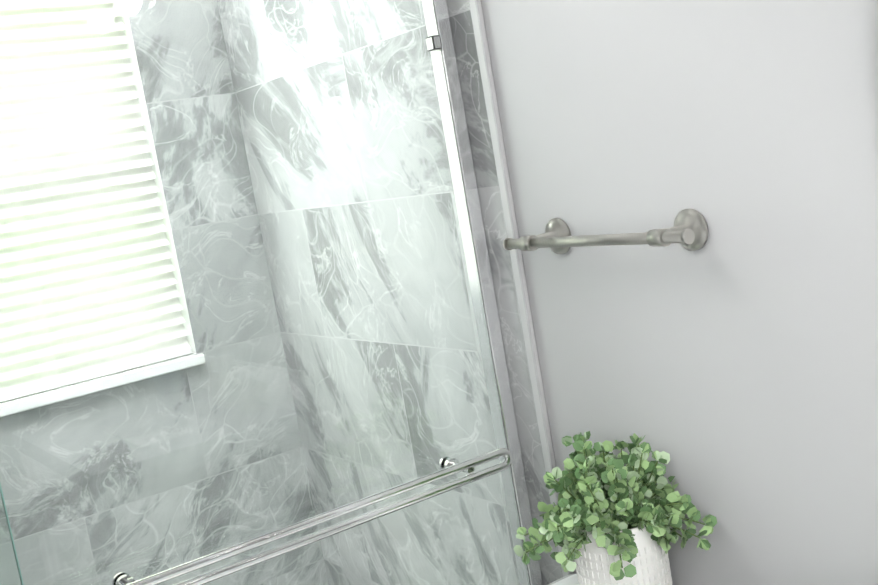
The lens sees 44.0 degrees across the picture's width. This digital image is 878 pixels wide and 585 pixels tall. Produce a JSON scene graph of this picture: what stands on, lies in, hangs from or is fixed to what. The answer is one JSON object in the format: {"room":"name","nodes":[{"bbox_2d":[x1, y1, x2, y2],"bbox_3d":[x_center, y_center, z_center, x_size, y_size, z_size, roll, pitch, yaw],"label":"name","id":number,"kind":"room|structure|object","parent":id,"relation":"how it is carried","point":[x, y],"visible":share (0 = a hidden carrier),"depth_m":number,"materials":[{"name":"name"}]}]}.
{"room":"bathroom","nodes":[
{"label":"bathroom","id":0,"kind":"room"},
{"bbox_2d":[0,0,328,584],"bbox_3d":[-1.053,0.062,2.055,1.566,2.584,0.075,-14,9,-33],"label":"wall","id":1,"kind":"structure","parent":0,"point":[196,403],"depth_m":2.35,"materials":[{"name":"tile"}]},
{"bbox_2d":[0,354,204,416],"bbox_3d":[-0.836,0.227,2.148,0.796,0.023,0.014,-14,9,-33],"label":"trim","id":2,"kind":"structure","parent":1,"relation":"attached to","point":[117,379],"depth_m":2.23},
{"bbox_2d":[217,0,877,584],"bbox_3d":[0.271,0.021,1.479,0.011,2.363,2.348,-14,9,-33],"label":"wall","id":3,"kind":"structure","parent":0,"point":[731,366],"depth_m":1.52,"materials":[{"name":"paint"}]},
{"bbox_2d":[503,208,707,253],"bbox_3d":[0.220,-0.074,1.463,0.069,0.054,0.358,-14,9,-33],"label":"towel bar","id":4,"kind":"object","parent":3,"relation":"attached to","point":[688,231],"visible":1,"depth_m":1.39,"materials":[{"name":"silver metal"}]},
{"label":"floor","id":5,"kind":"structure","parent":0,"visible":0},
{"bbox_2d":[548,573,578,584],"bbox_3d":[0.103,0.866,1.501,0.591,0.762,0.416,-14,9,-33],"label":"toilet","id":6,"kind":"object","parent":5,"relation":"on","point":[571,579],"visible":0.33,"depth_m":1.66,"materials":[{"name":"white ceramic"}]},
{"bbox_2d":[513,431,716,584],"bbox_3d":[0.245,0.321,1.502,0.283,0.255,0.279,-14,9,-33],"label":"potted plant","id":7,"kind":"object","parent":6,"relation":"on","point":[614,524],"visible":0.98,"depth_m":1.47,"materials":[{"name":"green plant"}]},
{"bbox_3d":[-0.361,1.286,1.484,1.566,0.100,0.105,-14,9,-33],"label":"curb","id":8,"kind":"object","parent":5,"relation":"on","visible":0},
{"bbox_2d":[0,0,542,584],"bbox_3d":[-0.502,0.387,1.348,1.562,1.738,0.105,-14,9,-33],"label":"shower door","id":9,"kind":"structure","parent":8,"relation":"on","point":[464,182],"depth_m":1.57,"materials":[{"name":"clear glass"}]},
{"bbox_3d":[-0.946,-0.200,2.149,0.772,0.847,0.030,-14,9,-33],"label":"window","id":10,"kind":"structure","parent":0,"visible":0},
{"bbox_2d":[0,0,191,401],"bbox_3d":[-0.922,-0.199,2.114,0.760,0.841,0.050,-14,9,-33],"label":"window blinds","id":11,"kind":"object","parent":10,"relation":"attached to","point":[100,249],"depth_m":2.23,"materials":[{"name":"white plastic"}]}
]}

